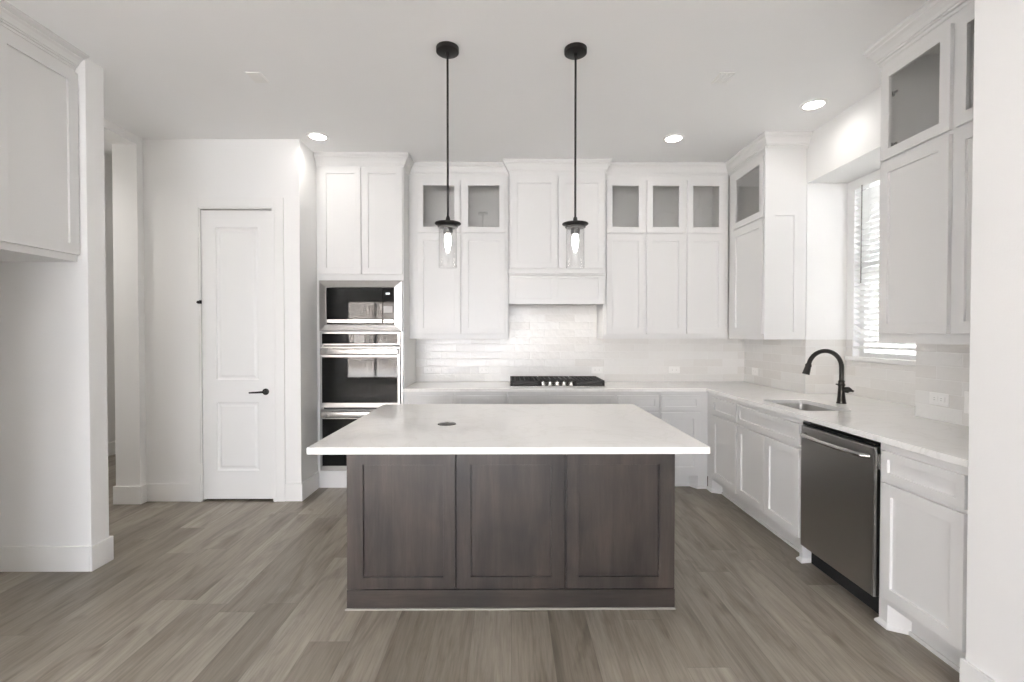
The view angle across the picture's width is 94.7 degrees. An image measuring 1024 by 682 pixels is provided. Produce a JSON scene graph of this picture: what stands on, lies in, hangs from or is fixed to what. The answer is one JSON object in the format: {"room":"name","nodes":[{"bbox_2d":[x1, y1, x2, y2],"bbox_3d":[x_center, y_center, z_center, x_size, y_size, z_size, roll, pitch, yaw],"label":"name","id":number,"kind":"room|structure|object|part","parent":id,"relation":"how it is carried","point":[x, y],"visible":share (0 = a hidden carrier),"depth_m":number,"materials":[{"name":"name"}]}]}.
{"room":"kitchen","nodes":[
{"label":"kitchen","id":0,"kind":"room"},
{"bbox_2d":[0,59,108,545],"bbox_3d":[-3.559,-0.151,2.830,2.138,3.022,0.126,0,1,0],"label":"wall","id":1,"kind":"structure","parent":0,"point":[54,491],"depth_m":2.78,"materials":[{"name":"paint"}]},
{"bbox_2d":[0,25,79,261],"bbox_3d":[-2.835,-1.038,2.299,0.620,1.160,0.914,0,1,0],"label":"upper cabinet","id":2,"kind":"object","parent":1,"relation":"attached to","point":[40,215],"visible":0.99,"depth_m":2.52,"materials":[{"name":"paint"}]},
{"bbox_2d":[0,0,88,69],"bbox_3d":[-2.502,-1.613,2.287,0.084,0.082,0.928,0,1,0],"label":"crown molding","id":3,"kind":"structure","parent":2,"relation":"attached to","point":[12,18],"depth_m":2.50,"materials":[{"name":"paint"}]},
{"bbox_2d":[0,536,113,571],"bbox_3d":[-2.857,1.285,2.855,0.763,0.150,0.156,0,1,0],"label":"baseboard","id":4,"kind":"structure","parent":1,"relation":"attached to","point":[12,558],"depth_m":2.78,"materials":[{"name":"paint"}]},
{"bbox_2d":[104,153,114,442],"bbox_3d":[-4.692,-0.406,4.995,0.100,3.470,6.340,0,1,0],"label":"wall","id":5,"kind":"structure","parent":0,"point":[107,158],"depth_m":5.45,"materials":[{"name":"paint"}]},
{"bbox_2d":[108,441,115,455],"bbox_3d":[-4.638,1.247,5.509,0.015,0.150,5.160,0,1,0],"label":"baseboard","id":6,"kind":"structure","parent":5,"relation":"attached to","point":[112,445],"depth_m":5.46,"materials":[{"name":"paint"}]},
{"bbox_2d":[104,118,145,485],"bbox_3d":[-3.175,-0.414,5.534,0.200,3.470,5.282,0,1,0],"label":"wall","id":7,"kind":"structure","parent":0,"point":[127,148],"depth_m":3.87,"materials":[{"name":"paint"}]},
{"bbox_2d":[113,484,146,504],"bbox_3d":[-3.172,1.255,4.938,0.230,0.150,2.120,0,1,0],"label":"baseboard","id":8,"kind":"structure","parent":7,"relation":"attached to","point":[121,494],"depth_m":3.88,"materials":[{"name":"paint"}]},
{"bbox_2d":[143,139,305,483],"bbox_3d":[-2.418,-0.168,3.993,1.295,3.022,0.100,0,1,0],"label":"wall","id":9,"kind":"structure","parent":0,"point":[174,170],"depth_m":3.94,"materials":[{"name":"paint"}]},
{"bbox_2d":[147,472,318,501],"bbox_3d":[-2.404,1.267,4.125,1.295,0.150,0.353,0,1,0],"label":"baseboard","id":10,"kind":"structure","parent":9,"relation":"attached to","point":[166,492],"depth_m":3.95,"materials":[{"name":"paint"}]},
{"bbox_2d":[196,210,272,498],"bbox_3d":[-2.309,0.119,3.931,0.613,2.410,0.092,0,1,0],"label":"door","id":11,"kind":"structure","parent":9,"relation":"in","point":[235,310],"depth_m":3.94,"materials":[{"name":"paint"}]},
{"bbox_2d":[188,197,285,501],"bbox_3d":[-2.294,0.074,3.985,0.787,2.538,0.123,0,1,0],"label":"trim","id":12,"kind":"structure","parent":9,"relation":"attached to","point":[195,204],"depth_m":3.93,"materials":[{"name":"paint"}]},
{"bbox_2d":[304,144,317,479],"bbox_3d":[-1.823,-0.174,4.441,0.100,3.022,0.790,0,1,0],"label":"wall","id":13,"kind":"structure","parent":0,"point":[309,161],"depth_m":4.16,"materials":[{"name":"paint"}]},
{"bbox_2d":[6,0,928,161],"bbox_3d":[-1.599,-1.670,-0.184,9.200,0.100,10.300,0,1,0],"label":"ceiling","id":14,"kind":"structure","parent":0,"point":[365,75],"depth_m":2.86,"materials":[{"name":"paint"}]},
{"bbox_2d":[245,72,268,82],"bbox_3d":[-1.604,-1.661,2.977,0.090,0.006,0.120,0,1,0],"label":"ceiling vent","id":15,"kind":"object","parent":14,"relation":"in","point":[257,77],"visible":1,"depth_m":2.97,"materials":[{"name":"white plastic"}]},
{"bbox_2d":[306,132,328,140],"bbox_3d":[-1.591,-1.673,3.866,0.176,0.008,0.176,0,1,0],"label":"recessed light","id":16,"kind":"object","parent":14,"relation":"in","point":[317,136],"visible":1,"depth_m":3.86,"materials":[{"name":"white plastic"}]},
{"bbox_2d":[435,41,460,268],"bbox_3d":[-0.365,-1.039,2.683,0.150,1.242,0.150,0,1,30],"label":"pendant light","id":17,"kind":"object","parent":14,"relation":"hanging from","point":[448,50],"visible":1,"depth_m":2.67,"materials":[{"name":"black metal"}]},
{"bbox_3d":[-0.365,-1.169,2.681,0.012,0.942,0.012,0,1,0],"label":"rod","id":18,"kind":"part","parent":17,"relation":"part of","materials":[{"name":"black metal"}]},
{"bbox_2d":[443,227,452,234],"bbox_3d":[-0.365,-0.630,2.689,0.053,0.040,0.053,0,1,0],"label":"socket","id":19,"kind":"object","parent":17,"relation":"attached to","point":[446,230],"depth_m":2.67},
{"bbox_3d":[-0.365,-0.568,2.690,0.038,0.100,0.038,0,1,0],"label":"bulb","id":20,"kind":"part","parent":17,"relation":"part of","materials":[{"name":"white glass"}]},
{"bbox_3d":[-0.365,-0.532,2.690,0.105,0.227,0.105,0,1,0],"label":"lamp shade","id":21,"kind":"part","parent":17,"relation":"part of","materials":[{"name":"clear glass"}]},
{"bbox_2d":[562,42,588,268],"bbox_3d":[0.362,-1.039,2.693,0.150,1.242,0.150,0,1,30],"label":"pendant light","id":22,"kind":"object","parent":14,"relation":"hanging from","point":[574,51],"visible":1,"depth_m":2.68,"materials":[{"name":"black metal"}]},
{"bbox_2d":[571,227,579,234],"bbox_3d":[0.362,-0.630,2.699,0.053,0.040,0.053,0,1,0],"label":"socket","id":23,"kind":"object","parent":22,"relation":"attached to","point":[574,230],"depth_m":2.68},
{"bbox_3d":[0.362,-1.169,2.691,0.012,0.942,0.012,0,1,0],"label":"rod","id":24,"kind":"part","parent":22,"relation":"part of","materials":[{"name":"black metal"}]},
{"bbox_3d":[0.362,-0.568,2.700,0.038,0.100,0.038,0,1,0],"label":"bulb","id":25,"kind":"part","parent":22,"relation":"part of","materials":[{"name":"white glass"}]},
{"bbox_2d":[662,134,684,142],"bbox_3d":[1.337,-1.674,3.905,0.176,0.008,0.176,0,1,0],"label":"recessed light","id":26,"kind":"object","parent":14,"relation":"in","point":[673,138],"visible":1,"depth_m":3.90,"materials":[{"name":"white plastic"}]},
{"bbox_2d":[711,72,735,83],"bbox_3d":[1.336,-1.659,2.985,0.100,0.011,0.130,0,1,0],"label":"ceiling vent","id":27,"kind":"object","parent":14,"relation":"in","point":[722,77],"visible":1,"depth_m":2.97,"materials":[{"name":"white plastic"}]},
{"bbox_2d":[799,98,828,110],"bbox_3d":[2.129,-1.665,3.330,0.176,0.008,0.176,0,1,0],"label":"recessed light","id":28,"kind":"object","parent":14,"relation":"in","point":[813,104],"visible":1,"depth_m":3.32,"materials":[{"name":"white plastic"}]},
{"bbox_2d":[0,454,959,681],"bbox_3d":[-1.609,1.409,1.460,9.200,0.060,13.500,0,1,0],"label":"floor","id":29,"kind":"structure","parent":0,"point":[209,590],"depth_m":2.29,"materials":[{"name":"brown wood"}]},
{"bbox_2d":[316,167,415,487],"bbox_3d":[-1.378,-0.157,4.553,0.788,2.985,0.568,0,1,0],"label":"tall cabinet","id":30,"kind":"object","parent":29,"relation":"on","point":[362,214],"visible":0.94,"depth_m":4.27,"materials":[{"name":"paint"}]},
{"bbox_3d":[-1.549,-1.085,4.265,0.368,0.961,0.019,0,1,0],"label":"door","id":31,"kind":"part","parent":30,"relation":"part of","materials":[{"name":"paint"}]},
{"bbox_2d":[319,280,402,330],"bbox_3d":[-1.368,-0.322,4.470,0.750,0.456,0.434,0,1,0],"label":"microwave","id":32,"kind":"object","parent":30,"relation":"in","point":[343,305],"visible":0.99,"depth_m":4.26,"materials":[{"name":"metal"}]},
{"bbox_3d":[-1.422,-0.317,4.276,0.507,0.330,0.022,0,1,0],"label":"door glass","id":33,"kind":"part","parent":32,"relation":"part of","materials":[{"name":"black glass"}]},
{"bbox_3d":[-1.116,-0.317,4.278,0.100,0.330,0.022,0,1,0],"label":"control panel","id":34,"kind":"part","parent":32,"relation":"part of","materials":[{"name":"black glass"}]},
{"bbox_2d":[320,332,402,470],"bbox_3d":[-1.368,0.545,4.498,0.750,1.262,0.602,0,1,0],"label":"double wall oven","id":35,"kind":"object","parent":30,"relation":"in","point":[361,372],"visible":0.75,"depth_m":4.26,"materials":[{"name":"silver metal"}]},
{"bbox_3d":[-1.374,-0.021,4.263,0.683,0.091,0.002,0,1,0],"label":"control glass","id":36,"kind":"part","parent":35,"relation":"part of","materials":[{"name":"black glass"}]},
{"bbox_3d":[-1.367,-0.022,4.277,0.714,0.122,0.028,0,1,0],"label":"control panel","id":37,"kind":"part","parent":35,"relation":"part of","materials":[{"name":"metal"}]},
{"bbox_3d":[-1.172,-1.085,4.267,0.364,0.961,0.019,0,1,0],"label":"door","id":38,"kind":"part","parent":30,"relation":"part of","materials":[{"name":"paint"}]},
{"bbox_2d":[404,392,454,403],"bbox_3d":[-0.749,0.894,4.550,0.462,0.883,0.613,0,1,0],"label":"base cabinet","id":39,"kind":"object","parent":29,"relation":"on","point":[409,397],"visible":0.23,"depth_m":4.25,"materials":[{"name":"paint"}]},
{"bbox_3d":[-0.747,0.560,4.248,0.438,0.136,0.019,0,1,0],"label":"drawer","id":40,"kind":"part","parent":39,"relation":"part of","materials":[{"name":"paint"}]},
{"bbox_2d":[455,392,506,403],"bbox_3d":[-0.282,0.894,4.553,0.469,0.883,0.613,0,1,0],"label":"base cabinet","id":41,"kind":"object","parent":29,"relation":"on","point":[460,397],"visible":0.19,"depth_m":4.25,"materials":[{"name":"paint"}]},
{"bbox_2d":[345,454,675,610],"bbox_3d":[-0.009,0.919,2.810,1.680,0.883,0.846,0,1,0],"label":"base cabinet","id":42,"kind":"object","parent":29,"relation":"on","point":[426,532],"visible":0.78,"depth_m":2.40,"materials":[{"name":"brown wood"}]},
{"bbox_3d":[-0.562,0.877,2.400,0.549,0.766,0.018,0,1,0],"label":"shaker panel","id":43,"kind":"part","parent":42,"relation":"part of","materials":[{"name":"brown wood"}]},
{"bbox_2d":[307,404,709,454],"bbox_3d":[-0.017,0.463,2.658,1.736,0.030,1.258,0,1,0],"label":"countertop","id":44,"kind":"structure","parent":42,"relation":"on","point":[389,428],"depth_m":2.36,"materials":[{"name":"white stone"}]},
{"bbox_2d":[438,422,455,425],"bbox_3d":[-0.353,0.460,2.560,0.099,0.036,0.099,0,1,0],"label":"outlet","id":45,"kind":"object","parent":44,"relation":"in","point":[440,423],"visible":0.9,"depth_m":2.54,"materials":[{"name":"metal"}]},
{"bbox_3d":[-0.008,0.877,2.404,0.538,0.766,0.018,0,1,0],"label":"shaker panel","id":46,"kind":"part","parent":42,"relation":"part of","materials":[{"name":"brown wood"}]},
{"bbox_3d":[-0.006,1.361,2.407,1.680,0.009,0.026,0,1,0],"label":"shoe molding","id":47,"kind":"part","parent":42,"relation":"part of","materials":[{"name":"brown wood"}]},
{"bbox_3d":[-0.004,1.313,2.410,1.668,0.094,0.018,0,1,0],"label":"rail","id":48,"kind":"part","parent":42,"relation":"part of","materials":[{"name":"brown wood"}]},
{"bbox_3d":[0.552,0.877,2.407,0.552,0.766,0.018,0,1,0],"label":"shaker panel","id":49,"kind":"part","parent":42,"relation":"part of","materials":[{"name":"brown wood"}]},
{"bbox_2d":[507,392,615,403],"bbox_3d":[0.445,0.894,4.558,0.980,0.883,0.613,0,1,0],"label":"base cabinet","id":50,"kind":"object","parent":29,"relation":"on","point":[512,397],"visible":0.17,"depth_m":4.26,"materials":[{"name":"paint"}]},
{"bbox_2d":[402,381,968,467],"bbox_3d":[0.883,0.453,3.338,3.710,0.030,3.046,0,1,0],"label":"countertop","id":51,"kind":"structure","parent":50,"relation":"on","point":[894,424],"depth_m":3.13,"materials":[{"name":"white stone"}]},
{"bbox_2d":[509,376,605,386],"bbox_3d":[0.419,0.391,4.584,0.886,0.060,0.480,0,1,0],"label":"gas cooktop","id":52,"kind":"object","parent":51,"relation":"in","point":[515,381],"visible":1,"depth_m":4.37,"materials":[{"name":"metal"}]},
{"bbox_3d":[0.419,0.416,4.584,0.886,0.010,0.480,0,1,0],"label":"cooktop plate","id":53,"kind":"part","parent":52,"relation":"part of","materials":[{"name":"metal"}]},
{"bbox_2d":[776,403,833,410],"bbox_3d":[2.017,0.565,3.261,0.357,0.190,0.552,0,1,0],"label":"sink","id":54,"kind":"object","parent":51,"relation":"in","point":[806,407],"visible":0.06,"depth_m":3.50,"materials":[{"name":"metal"}]},
{"bbox_2d":[802,349,853,403],"bbox_3d":[2.204,0.247,3.302,0.325,0.384,0.094,0,1,0],"label":"kitchen faucet","id":55,"kind":"object","parent":51,"relation":"on","point":[841,399],"visible":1,"depth_m":3.30,"materials":[{"name":"black metal"}]},
{"bbox_3d":[2.202,0.170,3.317,0.260,0.229,0.030,0,1,0],"label":"spout","id":56,"kind":"part","parent":55,"relation":"part of","materials":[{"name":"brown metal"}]},
{"bbox_3d":[2.343,0.341,3.286,0.043,0.044,0.066,-1,1,-37],"label":"lever","id":57,"kind":"part","parent":55,"relation":"part of","materials":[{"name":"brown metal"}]},
{"bbox_2d":[616,392,659,418],"bbox_3d":[1.135,0.894,4.562,0.397,0.883,0.613,0,1,0],"label":"base cabinet","id":58,"kind":"object","parent":29,"relation":"on","point":[649,402],"visible":0.26,"depth_m":4.26,"materials":[{"name":"paint"}]},
{"bbox_3d":[1.137,0.560,4.260,0.373,0.136,0.019,0,1,0],"label":"drawer","id":59,"kind":"part","parent":58,"relation":"part of","materials":[{"name":"paint"}]},
{"bbox_2d":[660,392,707,488],"bbox_3d":[1.560,0.894,4.565,0.448,0.883,0.613,0,1,0],"label":"base cabinet","id":60,"kind":"object","parent":29,"relation":"on","point":[687,412],"visible":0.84,"depth_m":4.27,"materials":[{"name":"paint"}]},
{"bbox_3d":[1.522,0.559,4.263,0.352,0.136,0.019,0,1,0],"label":"drawer","id":61,"kind":"part","parent":60,"relation":"part of","materials":[{"name":"paint"}]},
{"bbox_3d":[1.522,0.921,4.268,0.352,0.547,0.019,0,1,0],"label":"door","id":62,"kind":"part","parent":60,"relation":"part of","materials":[{"name":"paint"}]},
{"bbox_2d":[706,392,746,511],"bbox_3d":[2.079,0.902,3.990,0.648,0.883,0.582,0,1,0],"label":"base cabinet","id":63,"kind":"object","parent":29,"relation":"on","point":[722,411],"visible":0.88,"depth_m":3.96,"materials":[{"name":"paint"}]},
{"bbox_3d":[1.764,0.564,3.920,0.019,0.136,0.437,0,1,0],"label":"drawer","id":64,"kind":"part","parent":63,"relation":"part of","materials":[{"name":"paint"}]},
{"bbox_3d":[1.764,0.926,3.925,0.019,0.547,0.437,0,1,0],"label":"door","id":65,"kind":"part","parent":63,"relation":"part of","materials":[{"name":"paint"}]},
{"bbox_2d":[737,401,810,562],"bbox_3d":[2.083,0.912,3.288,0.648,0.883,0.820,0,1,0],"label":"base cabinet","id":66,"kind":"object","parent":29,"relation":"on","point":[768,441],"visible":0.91,"depth_m":3.22,"materials":[{"name":"paint"}]},
{"bbox_3d":[1.767,0.932,3.494,0.019,0.547,0.389,0,1,0],"label":"door","id":67,"kind":"part","parent":66,"relation":"part of","materials":[{"name":"paint"}]},
{"bbox_3d":[1.768,0.573,3.291,0.019,0.136,0.784,0,1,0],"label":"drawer","id":68,"kind":"part","parent":66,"relation":"part of","materials":[{"name":"paint"}]},
{"bbox_3d":[1.770,0.938,3.099,0.019,0.547,0.389,0,1,0],"label":"door","id":69,"kind":"part","parent":66,"relation":"part of","materials":[{"name":"paint"}]},
{"bbox_2d":[800,422,880,613],"bbox_3d":[2.033,0.928,2.590,0.662,0.870,0.590,0,1,0],"label":"dishwasher","id":70,"kind":"object","parent":29,"relation":"on","point":[841,471],"visible":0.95,"depth_m":2.52,"materials":[{"name":"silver metal"}]},
{"bbox_3d":[1.736,0.564,2.576,0.067,0.027,0.523,0,1,0],"label":"handle","id":71,"kind":"part","parent":70,"relation":"part of","materials":[{"name":"metal"}]},
{"bbox_3d":[1.839,1.313,2.597,0.012,0.100,0.580,0,1,0],"label":"kick plate","id":72,"kind":"part","parent":70,"relation":"part of","materials":[{"name":"black metal"}]},
{"bbox_3d":[1.784,0.884,2.303,0.042,0.730,0.002,0,1,0],"label":"edge trim","id":73,"kind":"part","parent":70,"relation":"part of","materials":[{"name":"metal"}]},
{"bbox_2d":[874,443,967,672],"bbox_3d":[2.091,0.929,2.069,0.648,0.883,0.476,0,1,0],"label":"base cabinet","id":74,"kind":"object","parent":29,"relation":"on","point":[924,499],"visible":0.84,"depth_m":2.05,"materials":[{"name":"paint"}]},
{"bbox_3d":[1.776,0.949,2.057,0.019,0.544,0.412,0,1,0],"label":"door","id":75,"kind":"part","parent":74,"relation":"part of","materials":[{"name":"paint"}]},
{"bbox_3d":[1.776,0.592,2.052,0.019,0.134,0.412,0,1,0],"label":"drawer","id":76,"kind":"part","parent":74,"relation":"part of","materials":[{"name":"paint"}]},
{"bbox_2d":[966,0,1023,681],"bbox_3d":[2.189,-0.087,-1.692,0.843,3.022,6.990,0,1,0],"label":"wall pier","id":77,"kind":"object","parent":29,"relation":"on","point":[995,522],"visible":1,"depth_m":1.69,"materials":[{"name":"paint"}]},
{"bbox_2d":[959,658,995,681],"bbox_3d":[1.760,1.349,-1.671,0.015,0.150,6.998,0,1,0],"label":"baseboard","id":78,"kind":"object","parent":77,"relation":"attached to","point":[969,672],"visible":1,"depth_m":1.78,"materials":[{"name":"paint"}]},
{"bbox_2d":[508,176,729,445],"bbox_3d":[-0.051,-0.181,4.908,6.040,3.022,0.120,0,1,0],"label":"wall","id":79,"kind":"structure","parent":0,"point":[508,176],"depth_m":4.85,"materials":[{"name":"paint"}]},
{"bbox_2d":[409,176,507,338],"bbox_3d":[-0.509,-0.838,4.659,0.948,1.627,0.348,0,1,0],"label":"upper cabinet","id":80,"kind":"object","parent":79,"relation":"attached to","point":[469,300],"visible":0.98,"depth_m":4.50,"materials":[{"name":"paint"}]},
{"bbox_3d":[-0.696,-1.280,4.487,0.406,0.500,0.019,0,1,0],"label":"glass door","id":81,"kind":"part","parent":80,"relation":"part of","materials":[{"name":"paint"}]},
{"bbox_3d":[-0.696,-0.538,4.498,0.406,0.942,0.019,0,1,0],"label":"door","id":82,"kind":"part","parent":80,"relation":"part of","materials":[{"name":"paint"}]},
{"bbox_3d":[-0.269,-1.280,4.490,0.406,0.500,0.019,0,1,0],"label":"glass door","id":83,"kind":"part","parent":80,"relation":"part of","materials":[{"name":"paint"}]},
{"bbox_3d":[-0.269,-0.538,4.501,0.406,0.942,0.019,0,1,0],"label":"door","id":84,"kind":"part","parent":80,"relation":"part of","materials":[{"name":"paint"}]},
{"bbox_2d":[508,173,605,304],"bbox_3d":[0.417,-1.000,4.612,0.918,1.302,0.450,0,1,0],"label":"range hood","id":85,"kind":"object","parent":79,"relation":"attached to","point":[539,203],"visible":1,"depth_m":4.42,"materials":[{"name":"paint"}]},
{"bbox_3d":[0.208,-1.109,4.416,0.431,0.852,0.019,0,1,0],"label":"door","id":86,"kind":"part","parent":85,"relation":"part of","materials":[{"name":"paint"}]},
{"bbox_3d":[0.650,-1.109,4.418,0.431,0.852,0.019,0,1,0],"label":"door","id":87,"kind":"part","parent":85,"relation":"part of","materials":[{"name":"paint"}]},
{"bbox_2d":[416,305,743,381],"bbox_3d":[0.708,0.024,4.851,3.380,0.786,0.008,0,1,0],"label":"backsplash","id":88,"kind":"structure","parent":79,"relation":"attached to","point":[543,340],"depth_m":4.85,"materials":[{"name":"tile"}]},
{"bbox_2d":[424,366,434,372],"bbox_3d":[-0.846,0.296,4.836,0.116,0.072,0.009,0,1,0],"label":"wall outlet","id":89,"kind":"object","parent":88,"relation":"attached to","point":[427,369],"visible":1,"depth_m":4.83,"materials":[{"name":"white plastic"}]},
{"bbox_2d":[591,366,602,372],"bbox_3d":[0.874,0.296,4.847,0.116,0.072,0.009,0,1,0],"label":"wall outlet","id":90,"kind":"object","parent":88,"relation":"attached to","point":[594,369],"visible":1,"depth_m":4.85,"materials":[{"name":"white plastic"}]},
{"bbox_2d":[669,366,679,372],"bbox_3d":[1.669,0.296,4.852,0.116,0.072,0.009,0,1,0],"label":"wall outlet","id":91,"kind":"object","parent":88,"relation":"attached to","point":[672,369],"visible":1,"depth_m":4.85,"materials":[{"name":"white plastic"}]},
{"bbox_2d":[597,176,728,338],"bbox_3d":[1.471,-0.838,4.672,1.196,1.627,0.348,0,1,0],"label":"upper cabinet","id":92,"kind":"object","parent":79,"relation":"attached to","point":[666,264],"visible":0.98,"depth_m":4.51,"materials":[{"name":"paint"}]},
{"bbox_2d":[313,131,812,175],"bbox_3d":[0.316,-1.623,4.127,4.172,0.114,0.743,0,1,0],"label":"crown molding","id":93,"kind":"structure","parent":92,"relation":"attached to","point":[772,139],"depth_m":4.39,"materials":[{"name":"paint"}]},
{"bbox_3d":[1.081,-0.538,4.509,0.360,0.942,0.019,0,1,0],"label":"door","id":94,"kind":"part","parent":92,"relation":"part of","materials":[{"name":"paint"}]},
{"bbox_3d":[1.081,-1.280,4.499,0.360,0.500,0.019,0,1,0],"label":"glass door","id":95,"kind":"part","parent":92,"relation":"part of","materials":[{"name":"paint"}]},
{"bbox_3d":[1.466,-0.538,4.512,0.360,0.942,0.019,0,1,0],"label":"door","id":96,"kind":"part","parent":92,"relation":"part of","materials":[{"name":"paint"}]},
{"bbox_3d":[1.466,-1.280,4.501,0.360,0.500,0.019,0,1,0],"label":"glass door","id":97,"kind":"part","parent":92,"relation":"part of","materials":[{"name":"paint"}]},
{"bbox_3d":[1.850,-0.538,4.514,0.358,0.942,0.019,0,1,0],"label":"door","id":98,"kind":"part","parent":92,"relation":"part of","materials":[{"name":"paint"}]},
{"bbox_3d":[1.850,-1.280,4.504,0.358,0.500,0.019,0,1,0],"label":"glass door","id":99,"kind":"part","parent":92,"relation":"part of","materials":[{"name":"paint"}]},
{"bbox_2d":[803,86,915,365],"bbox_3d":[2.634,-0.158,3.335,0.450,3.022,3.060,0,1,0],"label":"wall","id":100,"kind":"structure","parent":0,"point":[844,151],"depth_m":3.84,"materials":[{"name":"paint"}]},
{"bbox_2d":[729,144,806,338],"bbox_3d":[2.227,-0.831,4.171,0.348,1.627,0.660,0,1,0],"label":"upper cabinet","id":101,"kind":"object","parent":100,"relation":"attached to","point":[768,214],"visible":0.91,"depth_m":3.86,"materials":[{"name":"paint"}]},
{"bbox_3d":[2.063,-0.533,4.139,0.019,0.942,0.520,0,1,0],"label":"door","id":102,"kind":"part","parent":101,"relation":"part of","materials":[{"name":"paint"}]},
{"bbox_3d":[2.063,-1.275,4.129,0.019,0.500,0.520,0,1,0],"label":"glass door","id":103,"kind":"part","parent":101,"relation":"part of","materials":[{"name":"paint"}]},
{"bbox_3d":[2.197,-0.826,3.847,0.281,1.627,0.012,0,1,0],"label":"panel","id":104,"kind":"part","parent":101,"relation":"part of","materials":[{"name":"paint"}]},
{"bbox_2d":[744,339,969,425],"bbox_3d":[2.569,0.217,3.342,0.338,0.442,3.038,0,1,0],"label":"backsplash","id":105,"kind":"structure","parent":100,"relation":"attached to","point":[780,363],"depth_m":3.61,"materials":[{"name":"tile"}]},
{"bbox_2d":[752,367,757,375],"bbox_3d":[2.387,0.299,4.640,0.009,0.072,0.116,0,1,0],"label":"wall outlet","id":106,"kind":"object","parent":105,"relation":"attached to","point":[754,370],"visible":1,"depth_m":4.63,"materials":[{"name":"white plastic"}]},
{"bbox_2d":[929,392,948,406],"bbox_3d":[2.400,0.327,2.655,0.009,0.072,0.116,0,1,0],"label":"wall outlet","id":107,"kind":"object","parent":105,"relation":"attached to","point":[940,399],"visible":1,"depth_m":2.65,"materials":[{"name":"white plastic"}]},
{"bbox_2d":[932,396,937,401],"bbox_3d":[2.397,0.327,2.676,0.003,0.033,0.032,0,1,0],"label":"receptacle","id":108,"kind":"object","parent":107,"relation":"attached to","point":[934,398],"depth_m":2.67,"materials":[{"name":"white plastic"}]},
{"bbox_2d":[964,391,968,413],"bbox_3d":[2.400,0.325,2.470,0.011,0.116,0.072,0,1,0],"label":"light switch","id":109,"kind":"object","parent":105,"relation":"attached to","point":[966,394],"visible":0.45,"depth_m":2.49,"materials":[{"name":"white plastic"}]},
{"bbox_2d":[845,183,915,364],"bbox_3d":[2.771,-0.543,3.338,0.135,1.409,0.975,0,1,0],"label":"window","id":110,"kind":"structure","parent":100,"relation":"in","point":[865,355],"depth_m":3.65,"materials":[{"name":"clear glass"},{"name":"paint"}]},
{"bbox_3d":[2.746,0.146,3.348,0.085,0.031,0.975,0,1,0],"label":"sill","id":111,"kind":"part","parent":110,"relation":"part of","materials":[{"name":"paint"}]},
{"bbox_2d":[853,172,915,350],"bbox_3d":[2.745,-0.590,3.332,0.072,1.311,0.873,0,1,0],"label":"window blind","id":112,"kind":"object","parent":110,"relation":"attached to","point":[865,200],"visible":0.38,"depth_m":3.63,"materials":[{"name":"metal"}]},
{"bbox_3d":[2.752,-0.573,3.602,0.055,1.253,0.004,0,1,0],"label":"ladder cord","id":113,"kind":"part","parent":112,"relation":"part of","materials":[{"name":"white fabric"}]},
{"bbox_3d":[2.754,0.056,3.341,0.052,0.020,0.865,0,1,0],"label":"rail","id":114,"kind":"part","parent":112,"relation":"part of","materials":[{"name":"white wood"}]},
{"bbox_2d":[863,0,973,66],"bbox_3d":[2.220,-1.597,2.254,0.389,0.114,0.935,0,1,0],"label":"crown molding","id":115,"kind":"structure","parent":100,"relation":"attached to","point":[933,13],"depth_m":2.41,"materials":[{"name":"paint"}]},
{"bbox_2d":[878,0,974,344],"bbox_3d":[2.240,-0.800,2.235,0.348,1.633,0.873,0,1,0],"label":"upper cabinet","id":116,"kind":"object","parent":100,"relation":"attached to","point":[926,128],"visible":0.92,"depth_m":2.38,"materials":[{"name":"paint"}]},
{"bbox_3d":[2.074,-0.509,2.445,0.019,0.942,0.416,0,1,0],"label":"door","id":117,"kind":"part","parent":116,"relation":"part of","materials":[{"name":"paint"}]},
{"bbox_3d":[2.074,-1.251,2.435,0.019,0.500,0.416,0,1,0],"label":"glass door","id":118,"kind":"part","parent":116,"relation":"part of","materials":[{"name":"paint"}]},
{"bbox_3d":[2.077,-0.503,2.009,0.019,0.942,0.406,0,1,0],"label":"door","id":119,"kind":"part","parent":116,"relation":"part of","materials":[{"name":"paint"}]},
{"bbox_3d":[2.077,-1.244,1.999,0.019,0.500,0.406,0,1,0],"label":"glass door","id":120,"kind":"part","parent":116,"relation":"part of","materials":[{"name":"paint"}]},
{"label":"outside","id":121,"kind":"structure","parent":0,"visible":0},
{"bbox_3d":[5.977,1.535,3.560,6.000,0.130,11.000,0,1,0],"label":"yard","id":122,"kind":"structure","parent":121,"visible":0},
{"bbox_2d":[870,198,915,354],"bbox_3d":[5.069,-1.283,4.765,0.600,5.470,8.500,0,1,0],"label":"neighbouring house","id":123,"kind":"structure","parent":122,"relation":"on","point":[872,339],"depth_m":6.39,"materials":[{"name":"white"}]}
]}

